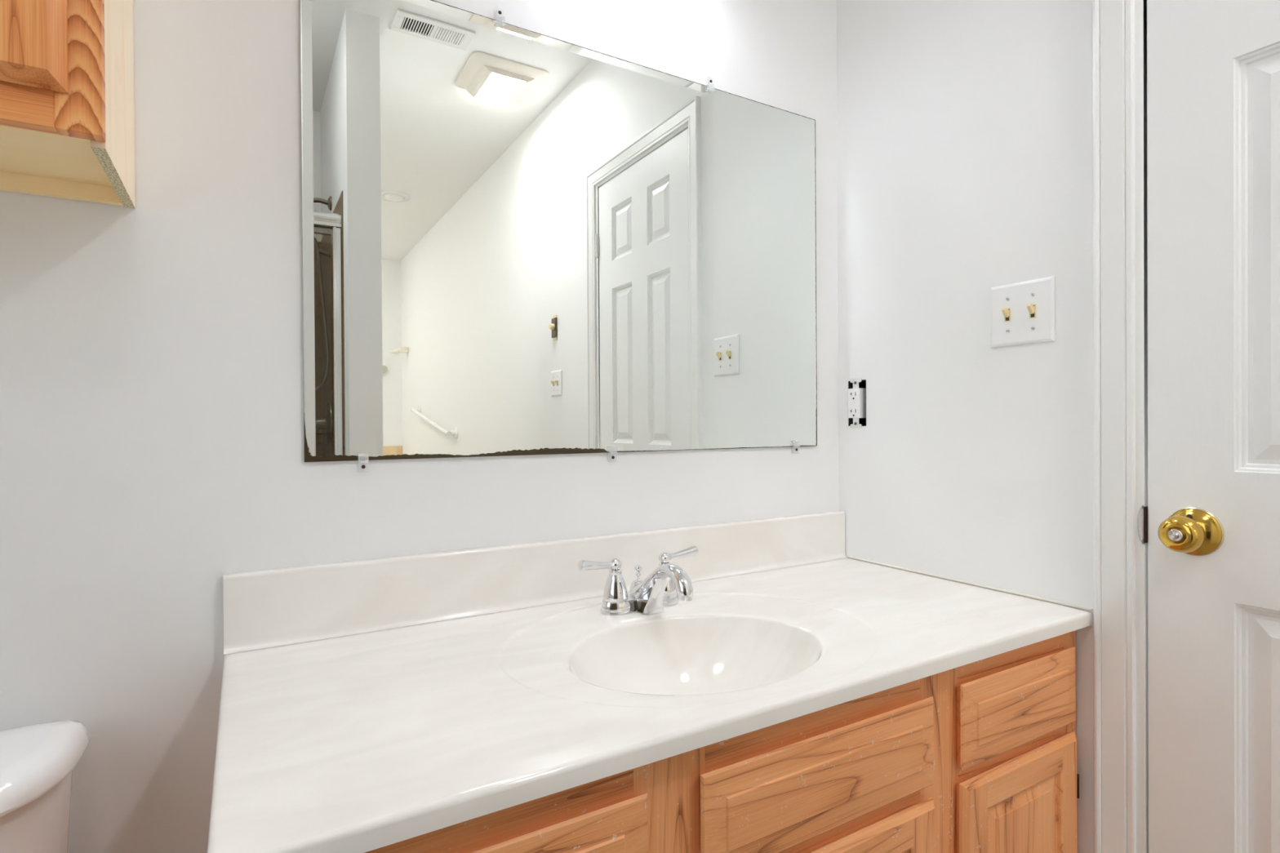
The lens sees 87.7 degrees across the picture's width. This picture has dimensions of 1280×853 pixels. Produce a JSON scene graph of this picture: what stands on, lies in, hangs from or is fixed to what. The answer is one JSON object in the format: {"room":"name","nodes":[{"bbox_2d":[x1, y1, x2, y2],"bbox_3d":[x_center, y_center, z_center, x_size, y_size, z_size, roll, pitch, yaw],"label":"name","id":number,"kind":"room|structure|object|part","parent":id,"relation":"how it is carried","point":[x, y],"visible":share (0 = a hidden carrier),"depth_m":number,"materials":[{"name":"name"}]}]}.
{"room":"bathroom","nodes":[
{"label":"bathroom","id":0,"kind":"room"},
{"bbox_2d":[0,0,839,852],"bbox_3d":[-0.456,-0.198,1.105,2.330,2.565,0.100,-1,0,-31],"label":"wall","id":1,"kind":"structure","parent":0,"point":[152,366],"depth_m":0.95,"materials":[{"name":"white paint"}]},
{"bbox_2d":[0,0,135,208],"bbox_3d":[-0.881,-0.672,0.635,0.608,0.756,0.269,-1,0,-31],"label":"upper cabinet","id":2,"kind":"object","parent":1,"relation":"attached to","point":[67,96],"visible":1,"depth_m":0.69,"materials":[{"name":"brown wood"}]},
{"bbox_3d":[-0.699,-0.680,0.599,0.276,0.683,0.020,-1,0,-31],"label":"door","id":3,"kind":"part","parent":2,"relation":"part of","materials":[{"name":"brown wood"}]},
{"bbox_3d":[-0.828,-0.675,0.545,0.608,0.750,0.019,-1,0,-31],"label":"frame","id":4,"kind":"part","parent":2,"relation":"part of","materials":[{"name":"brown wood"}]},
{"bbox_3d":[-0.886,-0.322,0.648,0.582,0.012,0.215,-1,0,-31],"label":"panel","id":5,"kind":"part","parent":2,"relation":"part of","materials":[{"name":"brown wood"}]},
{"bbox_3d":[-0.945,-0.325,0.747,0.582,0.059,0.014,-1,0,-31],"label":"hanging rail","id":6,"kind":"part","parent":2,"relation":"part of","materials":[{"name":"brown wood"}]},
{"bbox_3d":[-0.636,-0.675,0.804,0.012,0.756,0.229,-1,0,-31],"label":"panel","id":7,"kind":"part","parent":2,"relation":"part of","materials":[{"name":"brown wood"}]},
{"bbox_2d":[222,511,847,654],"bbox_3d":[-0.054,0.262,1.269,1.254,0.108,0.029,-1,0,-31],"label":"backsplash","id":8,"kind":"structure","parent":1,"relation":"attached to","point":[263,609],"depth_m":1.13,"materials":[{"name":"stone"}]},
{"bbox_2d":[300,0,817,462],"bbox_3d":[-0.051,-0.330,1.283,1.072,0.760,0.006,-1,0,-31],"label":"wall mirror","id":9,"kind":"object","parent":1,"relation":"attached to","point":[517,241],"visible":1,"depth_m":1.20,"materials":[{"name":"silver mirror"}]},
{"bbox_2d":[836,0,1094,852],"bbox_3d":[1.841,-0.203,-0.589,0.110,2.565,5.160,-1,0,-31],"label":"wall","id":10,"kind":"structure","parent":0,"point":[965,158],"depth_m":1.31,"materials":[{"name":"white paint"}]},
{"bbox_2d":[848,377,866,428],"bbox_3d":[0.528,-0.054,1.566,0.072,0.117,0.057,-1,0,-31],"label":"wall outlet","id":11,"kind":"object","parent":10,"relation":"attached to","point":[856,387],"visible":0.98,"depth_m":1.55,"materials":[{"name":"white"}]},
{"bbox_2d":[845,555,1092,611],"bbox_3d":[0.626,0.309,1.354,0.004,0.004,0.536,-1,0,-31],"label":"trim","id":12,"kind":"structure","parent":10,"relation":"attached to","point":[849,557],"depth_m":1.29,"materials":[{"name":"beige"}]},
{"bbox_2d":[991,275,1055,347],"bbox_3d":[0.692,-0.207,1.217,0.022,0.114,0.116,-1,0,-31],"label":"light switch","id":13,"kind":"object","parent":10,"relation":"attached to","point":[1024,313],"visible":1,"depth_m":1.21,"materials":[{"name":"white plastic"}]},
{"bbox_3d":[0.683,-0.207,1.238,0.002,0.024,0.010,-1,0,-31],"label":"toggle frame","id":14,"kind":"part","parent":13,"relation":"part of","materials":[{"name":"beige plastic"}]},
{"bbox_3d":[0.707,-0.207,1.199,0.002,0.024,0.010,-1,0,-31],"label":"toggle frame","id":15,"kind":"part","parent":13,"relation":"part of","materials":[{"name":"beige plastic"}]},
{"bbox_2d":[1092,0,1148,852],"bbox_3d":[1.004,0.026,0.806,0.126,2.102,0.775,-1,0,-31],"label":"door frame","id":16,"kind":"structure","parent":10,"relation":"attached to","point":[1119,27],"depth_m":1.08,"materials":[{"name":"white paint"}]},
{"bbox_3d":[0.797,0.156,1.061,0.003,0.061,0.010,-1,0,-31],"label":"strike plate","id":17,"kind":"part","parent":16,"relation":"part of","materials":[{"name":"silver metal"}]},
{"bbox_2d":[1146,0,1279,852],"bbox_3d":[0.953,0.057,0.773,0.099,2.022,0.639,-1,0,-31],"label":"door","id":18,"kind":"structure","parent":10,"relation":"in","point":[1213,66],"depth_m":0.98,"materials":[{"name":"white paint"}]},
{"bbox_3d":[0.807,0.159,0.987,0.056,0.054,0.054,-1,0,-31],"label":"knob","id":19,"kind":"part","parent":18,"relation":"part of","materials":[{"name":"gold metal"}]},
{"bbox_3d":[0.896,1.139,-1.149,2.330,0.100,5.360,-1,0,-31],"label":"floor","id":20,"kind":"structure","parent":0,"visible":0},
{"bbox_2d":[0,720,91,852],"bbox_3d":[-0.733,0.729,0.460,0.460,0.722,0.682,-1,0,-31],"label":"toilet","id":21,"kind":"object","parent":20,"relation":"on","point":[37,762],"visible":1,"depth_m":0.75,"materials":[{"name":"white ceramic"}]},
{"bbox_3d":[-0.855,0.568,0.663,0.429,0.324,0.194,-1,0,-31],"label":"tank","id":22,"kind":"part","parent":21,"relation":"part of","materials":[{"name":"white ceramic"}]},
{"bbox_2d":[364,630,1079,852],"bbox_3d":[0.100,0.711,1.056,1.212,0.742,0.548,-1,0,-31],"label":"vanity cabinet","id":23,"kind":"object","parent":20,"relation":"on","point":[980,756],"visible":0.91,"depth_m":0.86,"materials":[{"name":"brown wood"}]},
{"bbox_3d":[-0.127,0.443,0.613,0.312,0.123,0.019,-1,0,-31],"label":"drawer","id":24,"kind":"part","parent":23,"relation":"part of","materials":[{"name":"brown wood"}]},
{"bbox_2d":[207,511,1092,852],"bbox_3d":[0.082,0.338,1.042,1.254,0.260,0.558,-1,0,-31],"label":"countertop","id":25,"kind":"structure","parent":23,"relation":"on","point":[366,705],"depth_m":0.95,"materials":[{"name":"stone"}]},
{"bbox_2d":[577,545,697,614],"bbox_3d":[0.000,0.270,1.155,0.195,0.096,0.203,0,0,8],"label":"faucet","id":26,"kind":"object","parent":25,"relation":"on","point":[669,584],"visible":1,"depth_m":1.13,"materials":[{"name":"silver metal"}]},
{"bbox_3d":[-0.074,0.233,1.124,0.064,0.022,0.019,-1,0,-32],"label":"lever","id":27,"kind":"part","parent":26,"relation":"part of","materials":[{"name":"silver metal"}]},
{"bbox_3d":[-0.042,0.272,1.148,0.044,0.052,0.044,-1,0,-31],"label":"handle","id":28,"kind":"part","parent":26,"relation":"part of","materials":[{"name":"silver metal"}]},
{"bbox_3d":[-0.003,0.259,1.182,0.013,0.028,0.013,-1,0,-31],"label":"lift rod","id":29,"kind":"part","parent":26,"relation":"part of","materials":[{"name":"silver metal"}]},
{"bbox_3d":[0.035,0.271,1.117,0.043,0.094,0.167,-1,0,-31],"label":"spout","id":30,"kind":"part","parent":26,"relation":"part of","materials":[{"name":"silver metal"}]},
{"bbox_3d":[0.045,0.271,1.200,0.044,0.052,0.044,-1,0,-31],"label":"handle","id":31,"kind":"part","parent":26,"relation":"part of","materials":[{"name":"silver metal"}]},
{"bbox_3d":[0.078,0.232,1.221,0.063,0.022,0.019,-1,0,-31],"label":"lever","id":32,"kind":"part","parent":26,"relation":"part of","materials":[{"name":"silver metal"}]},
{"bbox_3d":[0.238,0.748,0.831,0.399,0.457,0.019,-1,0,-31],"label":"door","id":33,"kind":"part","parent":23,"relation":"part of","materials":[{"name":"brown wood"}]},
{"bbox_3d":[0.596,0.434,1.043,0.313,0.126,0.019,-1,0,-31],"label":"drawer","id":34,"kind":"part","parent":23,"relation":"part of","materials":[{"name":"brown wood"}]},
{"bbox_3d":[0.598,0.745,1.044,0.313,0.458,0.019,-1,0,-31],"label":"door","id":35,"kind":"part","parent":23,"relation":"part of","materials":[{"name":"brown wood"}]},
{"bbox_3d":[0.599,0.741,1.042,0.192,0.344,0.010,-1,0,-31],"label":"raised panel","id":36,"kind":"part","parent":23,"relation":"part of","materials":[{"name":"brown wood"}]}
]}

